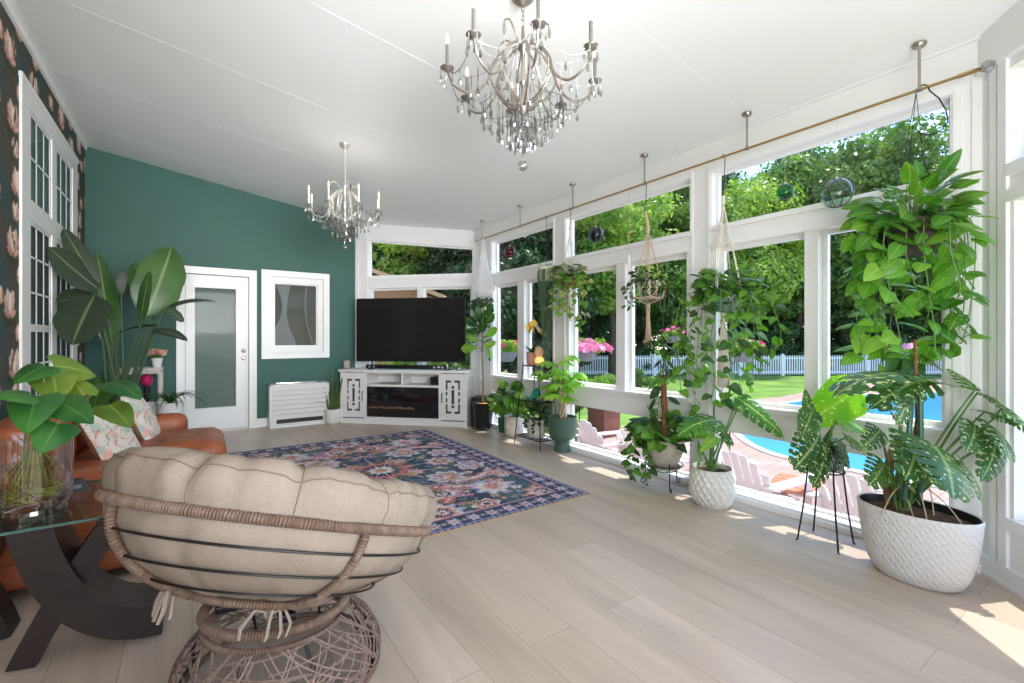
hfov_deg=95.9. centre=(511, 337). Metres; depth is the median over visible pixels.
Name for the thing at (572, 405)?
window
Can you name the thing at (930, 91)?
wire hook
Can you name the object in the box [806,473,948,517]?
chair
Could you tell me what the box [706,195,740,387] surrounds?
macrame hanger
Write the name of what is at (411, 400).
media console
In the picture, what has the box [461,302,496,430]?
leaf plant
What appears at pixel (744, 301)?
hook
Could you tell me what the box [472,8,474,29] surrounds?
candle
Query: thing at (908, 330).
shrub
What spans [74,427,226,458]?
seat cushion
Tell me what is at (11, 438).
cushion
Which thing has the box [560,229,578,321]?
macrame hanger
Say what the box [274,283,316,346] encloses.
window
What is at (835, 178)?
glass ball
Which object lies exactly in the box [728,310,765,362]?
hanging basket
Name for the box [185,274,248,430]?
door
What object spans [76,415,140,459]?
throw pillow
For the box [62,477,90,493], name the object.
remote holder
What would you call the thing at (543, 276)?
macrame hanger
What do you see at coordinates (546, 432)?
shrub
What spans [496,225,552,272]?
window
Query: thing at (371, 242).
window
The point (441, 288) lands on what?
window
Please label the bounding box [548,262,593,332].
pothos
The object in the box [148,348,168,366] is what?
flower pot
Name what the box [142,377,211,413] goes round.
leaf plant
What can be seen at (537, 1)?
candle
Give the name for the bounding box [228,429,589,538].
area rug
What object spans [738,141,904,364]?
oak tree
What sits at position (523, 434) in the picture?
shelf
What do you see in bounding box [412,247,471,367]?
conifer tree
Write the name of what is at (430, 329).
television
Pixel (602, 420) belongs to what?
planter box
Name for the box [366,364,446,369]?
soundbar
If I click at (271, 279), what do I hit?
trim
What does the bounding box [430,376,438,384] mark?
cable box
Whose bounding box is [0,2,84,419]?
wall
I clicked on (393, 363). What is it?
shrub
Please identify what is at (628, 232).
door chime
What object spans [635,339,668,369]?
shrub
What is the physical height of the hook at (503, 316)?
2.227 m
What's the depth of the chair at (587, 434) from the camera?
5.97 m
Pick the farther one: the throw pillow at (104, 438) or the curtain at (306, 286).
the curtain at (306, 286)
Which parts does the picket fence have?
picket panel, picket panel, post, picket panel, picket panel, post, picket panel, post, picket panel, picket panel, post, picket panel, picket panel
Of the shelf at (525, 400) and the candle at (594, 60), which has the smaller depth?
the candle at (594, 60)
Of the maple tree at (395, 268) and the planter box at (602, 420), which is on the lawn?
the maple tree at (395, 268)
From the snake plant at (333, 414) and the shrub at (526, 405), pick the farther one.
the shrub at (526, 405)
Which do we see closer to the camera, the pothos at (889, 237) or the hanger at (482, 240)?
the pothos at (889, 237)
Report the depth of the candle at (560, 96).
2.89 m
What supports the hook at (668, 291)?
on the patio
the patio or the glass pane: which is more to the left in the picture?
the glass pane
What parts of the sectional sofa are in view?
armrest, armrest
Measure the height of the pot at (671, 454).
0.230 m
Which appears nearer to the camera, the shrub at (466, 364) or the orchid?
the orchid
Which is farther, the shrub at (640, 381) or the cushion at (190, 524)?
the shrub at (640, 381)
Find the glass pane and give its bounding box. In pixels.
[195,287,235,408]
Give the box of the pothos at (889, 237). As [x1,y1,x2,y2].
[833,93,999,370]
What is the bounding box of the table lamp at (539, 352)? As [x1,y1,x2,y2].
[534,347,543,365]
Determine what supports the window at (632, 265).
in the window frame at (813, 239)
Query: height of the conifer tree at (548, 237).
12.100 m
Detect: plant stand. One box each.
[514,363,555,451]
[641,457,683,492]
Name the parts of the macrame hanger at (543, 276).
pot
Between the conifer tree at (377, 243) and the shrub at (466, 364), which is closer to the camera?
the shrub at (466, 364)
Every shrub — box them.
[374,361,438,364]
[435,324,469,368]
[499,370,514,416]
[502,323,552,373]
[510,375,542,419]
[532,313,592,367]
[535,399,584,425]
[545,426,577,441]
[582,315,615,370]
[585,373,615,384]
[592,310,654,366]
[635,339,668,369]
[635,368,655,387]
[658,329,686,366]
[728,324,779,373]
[758,320,803,373]
[830,312,867,368]
[864,313,933,368]
[919,322,940,368]
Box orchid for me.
[525,319,544,364]
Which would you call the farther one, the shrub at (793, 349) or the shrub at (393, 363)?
the shrub at (793, 349)
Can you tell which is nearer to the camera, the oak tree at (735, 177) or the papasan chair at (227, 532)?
the papasan chair at (227, 532)
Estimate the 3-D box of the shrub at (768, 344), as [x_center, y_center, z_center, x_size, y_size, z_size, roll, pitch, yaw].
[13.084,0.585,25.367,2.968,2.808,3.522,0,0,31]
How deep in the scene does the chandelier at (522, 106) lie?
2.52 m
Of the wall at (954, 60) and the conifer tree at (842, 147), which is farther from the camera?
the conifer tree at (842, 147)
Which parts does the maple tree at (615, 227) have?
crown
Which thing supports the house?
on the lawn
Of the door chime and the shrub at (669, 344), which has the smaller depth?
the door chime
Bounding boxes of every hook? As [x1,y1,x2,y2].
[501,316,505,371]
[579,314,582,422]
[663,291,673,374]
[722,154,724,195]
[729,301,744,450]
[918,84,948,135]
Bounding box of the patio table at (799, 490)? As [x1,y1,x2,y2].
[771,473,844,511]
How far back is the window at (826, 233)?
3.15 m
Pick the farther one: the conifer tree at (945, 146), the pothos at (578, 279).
the conifer tree at (945, 146)
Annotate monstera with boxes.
[676,394,783,509]
[788,374,872,487]
[828,340,1023,592]
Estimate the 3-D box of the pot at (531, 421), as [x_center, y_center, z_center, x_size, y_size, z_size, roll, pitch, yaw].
[0.280,1.042,5.375,0.210,0.200,0.242,0,0,-35]
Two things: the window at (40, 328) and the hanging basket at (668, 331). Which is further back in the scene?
the hanging basket at (668, 331)
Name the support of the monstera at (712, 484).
on the floor
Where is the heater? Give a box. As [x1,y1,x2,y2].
[267,380,328,428]
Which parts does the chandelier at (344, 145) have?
arm, arm, arm, stem, arm, arm, arm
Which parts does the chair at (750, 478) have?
armrest, backrest, seat, armrest, leg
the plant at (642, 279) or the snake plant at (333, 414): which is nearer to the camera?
the plant at (642, 279)
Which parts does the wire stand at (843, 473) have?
leg, leg, leg, leg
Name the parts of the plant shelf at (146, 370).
leg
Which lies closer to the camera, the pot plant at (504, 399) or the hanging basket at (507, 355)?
the pot plant at (504, 399)
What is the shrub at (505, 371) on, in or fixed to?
on the mulch bed
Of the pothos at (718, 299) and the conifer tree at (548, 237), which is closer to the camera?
the pothos at (718, 299)
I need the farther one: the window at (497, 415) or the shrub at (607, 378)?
the shrub at (607, 378)
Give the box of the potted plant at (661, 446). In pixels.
[620,333,707,485]
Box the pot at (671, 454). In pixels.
[646,440,684,467]
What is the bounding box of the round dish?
[530,388,540,401]
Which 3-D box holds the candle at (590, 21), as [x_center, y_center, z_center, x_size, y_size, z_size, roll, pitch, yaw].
[0.395,-1.528,2.313,0.019,0.115,0.019,0,0,36]
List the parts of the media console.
door, panel, door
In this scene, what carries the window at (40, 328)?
in the wall at (15, 56)
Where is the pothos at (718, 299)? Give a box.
[668,264,792,410]
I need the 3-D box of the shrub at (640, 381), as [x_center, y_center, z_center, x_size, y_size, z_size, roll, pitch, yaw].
[4.700,1.506,16.973,1.239,0.826,1.176,0,0,-35]
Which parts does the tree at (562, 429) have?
pot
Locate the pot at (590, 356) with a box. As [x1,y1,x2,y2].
[578,352,596,361]
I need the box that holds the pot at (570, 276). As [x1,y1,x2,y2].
[562,274,576,287]
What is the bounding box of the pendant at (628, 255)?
[628,255,629,270]
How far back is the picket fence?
22.91 m
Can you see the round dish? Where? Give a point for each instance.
(535, 393)
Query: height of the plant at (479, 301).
0.886 m
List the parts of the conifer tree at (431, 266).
crown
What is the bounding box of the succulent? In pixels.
[520,411,548,437]
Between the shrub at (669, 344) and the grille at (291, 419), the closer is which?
the grille at (291, 419)
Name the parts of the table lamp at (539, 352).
lamp shade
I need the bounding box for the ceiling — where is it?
[7,0,1018,230]
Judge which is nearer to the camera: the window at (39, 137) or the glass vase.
the glass vase
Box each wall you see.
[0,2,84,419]
[85,147,354,418]
[355,223,475,395]
[982,49,1023,575]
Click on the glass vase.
(65, 502)
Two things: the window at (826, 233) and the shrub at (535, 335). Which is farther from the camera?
the shrub at (535, 335)
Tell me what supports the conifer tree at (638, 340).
on the lawn
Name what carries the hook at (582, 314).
on the patio
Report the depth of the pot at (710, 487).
3.36 m
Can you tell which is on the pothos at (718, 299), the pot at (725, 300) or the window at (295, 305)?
the pot at (725, 300)
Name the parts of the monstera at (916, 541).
stem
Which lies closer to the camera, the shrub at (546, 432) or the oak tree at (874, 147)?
the shrub at (546, 432)
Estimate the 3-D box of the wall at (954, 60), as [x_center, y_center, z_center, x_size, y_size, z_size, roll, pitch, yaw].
[0.973,-0.220,4.669,0.045,2.900,5.370,0,0,-35]
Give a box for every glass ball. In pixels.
[504,245,515,257]
[588,226,603,242]
[776,182,793,199]
[820,177,853,207]
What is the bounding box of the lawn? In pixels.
[513,353,940,438]
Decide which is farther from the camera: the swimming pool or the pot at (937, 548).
the swimming pool
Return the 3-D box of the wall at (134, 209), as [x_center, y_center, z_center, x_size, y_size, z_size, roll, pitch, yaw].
[-3.783,-0.519,6.394,3.140,3.538,0.120,0,0,-35]
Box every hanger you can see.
[473,240,492,298]
[537,245,555,360]
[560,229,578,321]
[630,211,665,344]
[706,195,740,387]
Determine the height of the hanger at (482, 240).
0.855 m
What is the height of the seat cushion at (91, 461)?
0.236 m
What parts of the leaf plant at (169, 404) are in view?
pot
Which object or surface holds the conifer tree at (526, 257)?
on the lawn
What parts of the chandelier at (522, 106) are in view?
bulb, bulb, arm, arm, arm, arm, stem, chain, arm, arm, arm, arm, bulb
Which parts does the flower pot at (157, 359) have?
pot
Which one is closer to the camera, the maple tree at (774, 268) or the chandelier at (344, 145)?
the chandelier at (344, 145)
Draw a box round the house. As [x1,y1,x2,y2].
[372,268,454,368]
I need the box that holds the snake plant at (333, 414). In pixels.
[316,371,342,423]
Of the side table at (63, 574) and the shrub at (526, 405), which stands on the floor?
the side table at (63, 574)
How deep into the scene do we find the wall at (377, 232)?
7.06 m
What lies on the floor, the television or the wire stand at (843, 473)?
the wire stand at (843, 473)
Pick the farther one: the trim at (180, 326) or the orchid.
the trim at (180, 326)
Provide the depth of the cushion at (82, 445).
3.20 m
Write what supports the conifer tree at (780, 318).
on the lawn
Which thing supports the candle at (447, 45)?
on the chandelier at (522, 106)
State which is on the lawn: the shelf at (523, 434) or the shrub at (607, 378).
the shrub at (607, 378)
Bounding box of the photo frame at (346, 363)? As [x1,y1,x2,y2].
[343,360,350,368]
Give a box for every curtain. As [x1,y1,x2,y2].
[275,284,295,344]
[304,286,313,344]
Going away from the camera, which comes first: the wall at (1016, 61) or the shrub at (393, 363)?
the wall at (1016, 61)
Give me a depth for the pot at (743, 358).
4.91 m
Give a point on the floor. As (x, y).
(627, 580)
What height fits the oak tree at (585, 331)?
11.969 m
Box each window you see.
[31,112,70,230]
[31,221,70,395]
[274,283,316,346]
[370,241,472,276]
[371,287,470,368]
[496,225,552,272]
[496,392,550,435]
[497,279,550,380]
[571,182,689,255]
[571,404,689,475]
[574,254,686,396]
[716,100,949,224]
[716,431,949,522]
[721,228,944,427]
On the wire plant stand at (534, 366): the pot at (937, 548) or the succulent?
the succulent
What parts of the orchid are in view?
pot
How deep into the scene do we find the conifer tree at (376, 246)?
22.38 m
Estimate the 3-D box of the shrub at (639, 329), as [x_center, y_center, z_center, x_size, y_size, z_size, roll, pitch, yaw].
[6.016,0.030,24.962,3.253,3.996,3.743,0,0,18]
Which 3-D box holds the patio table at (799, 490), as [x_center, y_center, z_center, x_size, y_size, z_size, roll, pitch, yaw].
[2.929,1.655,4.606,0.600,0.390,0.600,0,0,44]
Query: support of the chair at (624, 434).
on the patio
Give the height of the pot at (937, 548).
0.370 m
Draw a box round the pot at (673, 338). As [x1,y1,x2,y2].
[667,336,679,342]
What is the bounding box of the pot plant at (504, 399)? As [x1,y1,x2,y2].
[492,379,525,437]
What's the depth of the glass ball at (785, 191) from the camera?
3.10 m
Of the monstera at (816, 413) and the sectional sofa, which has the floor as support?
the sectional sofa
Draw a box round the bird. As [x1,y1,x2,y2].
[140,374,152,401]
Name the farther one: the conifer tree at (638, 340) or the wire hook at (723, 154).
the conifer tree at (638, 340)
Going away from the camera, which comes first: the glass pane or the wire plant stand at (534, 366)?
the wire plant stand at (534, 366)
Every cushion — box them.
[0,418,76,476]
[63,456,108,469]
[71,396,88,450]
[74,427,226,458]
[101,447,436,601]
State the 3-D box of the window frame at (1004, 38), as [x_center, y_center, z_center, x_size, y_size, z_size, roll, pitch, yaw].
[2.330,-0.280,1.517,0.030,2.860,1.952,0,0,10]
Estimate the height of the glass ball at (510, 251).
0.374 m
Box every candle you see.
[446,44,448,63]
[465,76,468,94]
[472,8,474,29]
[536,0,539,18]
[559,84,562,101]
[589,20,592,41]
[593,58,596,76]
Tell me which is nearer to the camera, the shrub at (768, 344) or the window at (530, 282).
the window at (530, 282)
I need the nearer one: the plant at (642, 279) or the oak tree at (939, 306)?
the plant at (642, 279)
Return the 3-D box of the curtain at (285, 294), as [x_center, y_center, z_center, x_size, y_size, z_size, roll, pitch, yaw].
[-3.344,-0.335,6.701,0.400,0.890,0.006,0,0,-35]
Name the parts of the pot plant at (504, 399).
pot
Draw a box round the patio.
[604,378,948,514]
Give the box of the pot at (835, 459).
[813,446,840,471]
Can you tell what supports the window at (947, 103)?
in the window frame at (813, 239)
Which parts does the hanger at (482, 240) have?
cord, cord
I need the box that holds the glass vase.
[0,438,73,518]
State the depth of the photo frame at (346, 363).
6.86 m
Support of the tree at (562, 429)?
on the floor
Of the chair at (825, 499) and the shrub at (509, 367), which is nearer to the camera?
the chair at (825, 499)
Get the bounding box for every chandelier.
[305,142,381,249]
[439,0,601,170]
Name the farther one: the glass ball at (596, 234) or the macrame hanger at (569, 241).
the macrame hanger at (569, 241)
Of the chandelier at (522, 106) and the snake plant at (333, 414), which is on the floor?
the snake plant at (333, 414)
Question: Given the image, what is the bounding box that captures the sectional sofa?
[0,396,226,591]
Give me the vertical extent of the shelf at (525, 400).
0.013 m
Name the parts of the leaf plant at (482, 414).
stem, pot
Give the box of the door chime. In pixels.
[627,221,630,270]
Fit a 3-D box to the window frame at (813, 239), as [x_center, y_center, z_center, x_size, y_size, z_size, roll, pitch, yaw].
[1.040,-0.184,4.716,0.120,2.869,5.370,0,0,-35]
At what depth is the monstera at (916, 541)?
2.27 m
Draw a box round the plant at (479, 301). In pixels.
[470,297,493,360]
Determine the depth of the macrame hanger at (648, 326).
4.05 m
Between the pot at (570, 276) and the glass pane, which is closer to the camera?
the pot at (570, 276)
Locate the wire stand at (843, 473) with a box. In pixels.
[795,444,855,553]
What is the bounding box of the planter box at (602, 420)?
[586,407,619,437]
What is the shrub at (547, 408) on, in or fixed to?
on the mulch bed
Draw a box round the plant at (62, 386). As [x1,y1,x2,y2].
[0,354,141,506]
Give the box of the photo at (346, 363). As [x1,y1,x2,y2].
[344,361,348,367]
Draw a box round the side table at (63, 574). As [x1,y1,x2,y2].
[0,479,162,671]
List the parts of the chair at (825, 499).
armrest, backrest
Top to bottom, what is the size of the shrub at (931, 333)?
2.986 m
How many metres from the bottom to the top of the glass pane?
1.611 m
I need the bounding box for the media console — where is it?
[338,368,474,426]
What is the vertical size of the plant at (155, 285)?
2.275 m
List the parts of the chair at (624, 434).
backrest, seat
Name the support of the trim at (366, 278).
attached to the wall at (377, 232)
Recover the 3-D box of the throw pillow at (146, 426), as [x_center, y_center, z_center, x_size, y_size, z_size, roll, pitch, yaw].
[-3.012,0.650,3.753,0.227,0.402,0.443,0,0,-29]
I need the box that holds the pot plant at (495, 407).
[486,386,510,432]
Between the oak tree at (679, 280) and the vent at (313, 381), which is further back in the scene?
the oak tree at (679, 280)
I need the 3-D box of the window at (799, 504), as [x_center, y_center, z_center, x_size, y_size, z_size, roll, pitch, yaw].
[2.110,0.968,3.224,0.040,0.465,1.442,0,0,-35]
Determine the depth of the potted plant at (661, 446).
3.79 m
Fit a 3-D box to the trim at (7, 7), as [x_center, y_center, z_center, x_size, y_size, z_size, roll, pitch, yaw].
[-2.711,-2.255,2.106,0.020,0.070,8.150,0,0,-35]
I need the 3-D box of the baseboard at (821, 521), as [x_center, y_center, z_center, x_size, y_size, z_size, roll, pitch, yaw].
[0.970,1.225,4.668,0.050,0.050,5.370,0,0,-35]
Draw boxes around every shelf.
[117,366,163,400]
[516,433,553,441]
[520,399,553,403]
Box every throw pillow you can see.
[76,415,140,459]
[120,396,160,439]
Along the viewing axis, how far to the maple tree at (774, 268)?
21.94 m
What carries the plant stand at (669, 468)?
on the floor
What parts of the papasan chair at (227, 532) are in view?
frame rod, frame rod, frame rod, frame rod, frame rod, frame rod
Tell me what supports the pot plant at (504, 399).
on the floor
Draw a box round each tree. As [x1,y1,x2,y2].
[372,243,392,270]
[372,243,454,274]
[377,243,421,267]
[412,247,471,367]
[441,233,548,352]
[501,221,604,377]
[530,355,588,452]
[551,191,681,376]
[578,216,645,338]
[598,227,673,366]
[612,176,732,368]
[662,172,746,354]
[666,173,808,373]
[673,170,749,200]
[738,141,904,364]
[740,169,803,365]
[791,147,903,367]
[796,107,948,335]
[882,163,943,322]
[889,145,948,367]
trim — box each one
[0,0,86,149]
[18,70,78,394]
[176,266,329,427]
[268,276,322,352]
[356,235,475,367]
[417,287,423,364]
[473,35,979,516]
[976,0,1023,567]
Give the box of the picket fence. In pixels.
[468,353,940,375]
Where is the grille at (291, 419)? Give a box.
[276,416,322,423]
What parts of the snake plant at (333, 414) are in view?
pot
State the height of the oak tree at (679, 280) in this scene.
12.265 m
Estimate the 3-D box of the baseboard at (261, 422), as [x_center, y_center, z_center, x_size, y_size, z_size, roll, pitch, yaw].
[-3.744,1.190,6.338,3.140,0.120,0.016,0,0,-35]
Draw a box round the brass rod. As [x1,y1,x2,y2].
[474,40,995,241]
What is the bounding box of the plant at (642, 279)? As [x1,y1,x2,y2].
[621,266,675,315]
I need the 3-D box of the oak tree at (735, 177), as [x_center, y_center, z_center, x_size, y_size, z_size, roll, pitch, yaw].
[15.619,-6.716,39.726,13.268,17.186,10.262,0,0,40]
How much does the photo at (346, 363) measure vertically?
0.106 m
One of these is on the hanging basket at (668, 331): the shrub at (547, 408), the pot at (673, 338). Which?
the pot at (673, 338)
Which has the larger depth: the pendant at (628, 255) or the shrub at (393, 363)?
the shrub at (393, 363)
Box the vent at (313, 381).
[275,380,315,383]
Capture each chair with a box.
[94,447,436,682]
[575,419,624,452]
[613,426,689,471]
[721,450,813,504]
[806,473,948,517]
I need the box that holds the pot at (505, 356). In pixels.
[501,352,516,361]
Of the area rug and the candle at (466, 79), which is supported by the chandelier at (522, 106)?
the candle at (466, 79)
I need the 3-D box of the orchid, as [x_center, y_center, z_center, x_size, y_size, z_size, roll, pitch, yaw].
[0.280,0.050,5.422,0.338,0.541,0.256,0,0,16]
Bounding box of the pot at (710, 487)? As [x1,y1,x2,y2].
[689,462,736,509]
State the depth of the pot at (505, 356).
7.46 m
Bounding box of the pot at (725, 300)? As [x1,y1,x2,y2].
[709,289,737,311]
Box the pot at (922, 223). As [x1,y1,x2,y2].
[880,215,937,257]
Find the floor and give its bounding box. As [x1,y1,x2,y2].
[0,422,1023,682]
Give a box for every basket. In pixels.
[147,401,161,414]
[501,327,517,361]
[578,323,613,361]
[660,303,683,342]
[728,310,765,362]
[889,330,912,358]
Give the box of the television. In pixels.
[356,297,465,370]
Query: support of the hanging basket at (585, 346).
hanging from the hook at (582, 314)
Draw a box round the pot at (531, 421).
[527,417,545,437]
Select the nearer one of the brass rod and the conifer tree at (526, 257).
the brass rod
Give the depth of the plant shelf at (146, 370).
5.44 m
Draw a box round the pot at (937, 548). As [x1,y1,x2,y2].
[857,492,985,592]
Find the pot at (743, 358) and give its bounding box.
[732,352,755,362]
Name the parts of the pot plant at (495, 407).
pot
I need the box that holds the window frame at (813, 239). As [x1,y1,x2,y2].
[476,73,981,552]
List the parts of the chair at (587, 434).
backrest, armrest, armrest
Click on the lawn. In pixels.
(765, 386)
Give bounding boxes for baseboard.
[257,418,266,426]
[491,423,980,573]
[979,553,1023,598]
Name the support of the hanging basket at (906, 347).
hanging from the hook
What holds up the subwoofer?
on the floor
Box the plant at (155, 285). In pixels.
[47,228,214,404]
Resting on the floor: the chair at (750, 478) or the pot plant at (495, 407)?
the pot plant at (495, 407)
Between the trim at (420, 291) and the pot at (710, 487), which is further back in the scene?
the trim at (420, 291)
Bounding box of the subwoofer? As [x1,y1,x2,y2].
[472,395,484,426]
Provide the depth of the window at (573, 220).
4.69 m
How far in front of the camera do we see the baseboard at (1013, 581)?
2.33 m
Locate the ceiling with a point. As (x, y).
(258, 97)
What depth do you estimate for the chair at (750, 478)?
4.25 m
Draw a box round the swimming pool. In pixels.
[733,392,941,487]
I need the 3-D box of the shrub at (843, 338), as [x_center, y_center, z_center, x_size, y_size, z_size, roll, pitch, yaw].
[18.207,0.104,25.762,3.031,3.182,3.843,0,0,34]
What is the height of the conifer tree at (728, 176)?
13.949 m
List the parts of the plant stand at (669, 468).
leg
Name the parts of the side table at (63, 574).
leg, leg, leg, leg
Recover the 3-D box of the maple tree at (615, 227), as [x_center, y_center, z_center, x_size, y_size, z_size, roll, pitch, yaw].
[4.431,-3.111,21.825,7.035,9.971,7.336,0,0,30]
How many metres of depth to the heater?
6.55 m
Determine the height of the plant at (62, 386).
0.582 m
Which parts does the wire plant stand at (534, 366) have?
leg, leg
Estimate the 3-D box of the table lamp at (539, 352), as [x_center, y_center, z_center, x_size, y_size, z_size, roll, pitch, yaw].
[0.314,0.208,5.290,0.116,0.219,0.115,0,0,10]
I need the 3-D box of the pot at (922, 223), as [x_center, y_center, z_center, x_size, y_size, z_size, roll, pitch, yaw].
[2.175,-0.540,2.515,0.290,0.180,0.290,0,0,-35]
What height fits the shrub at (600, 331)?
3.373 m

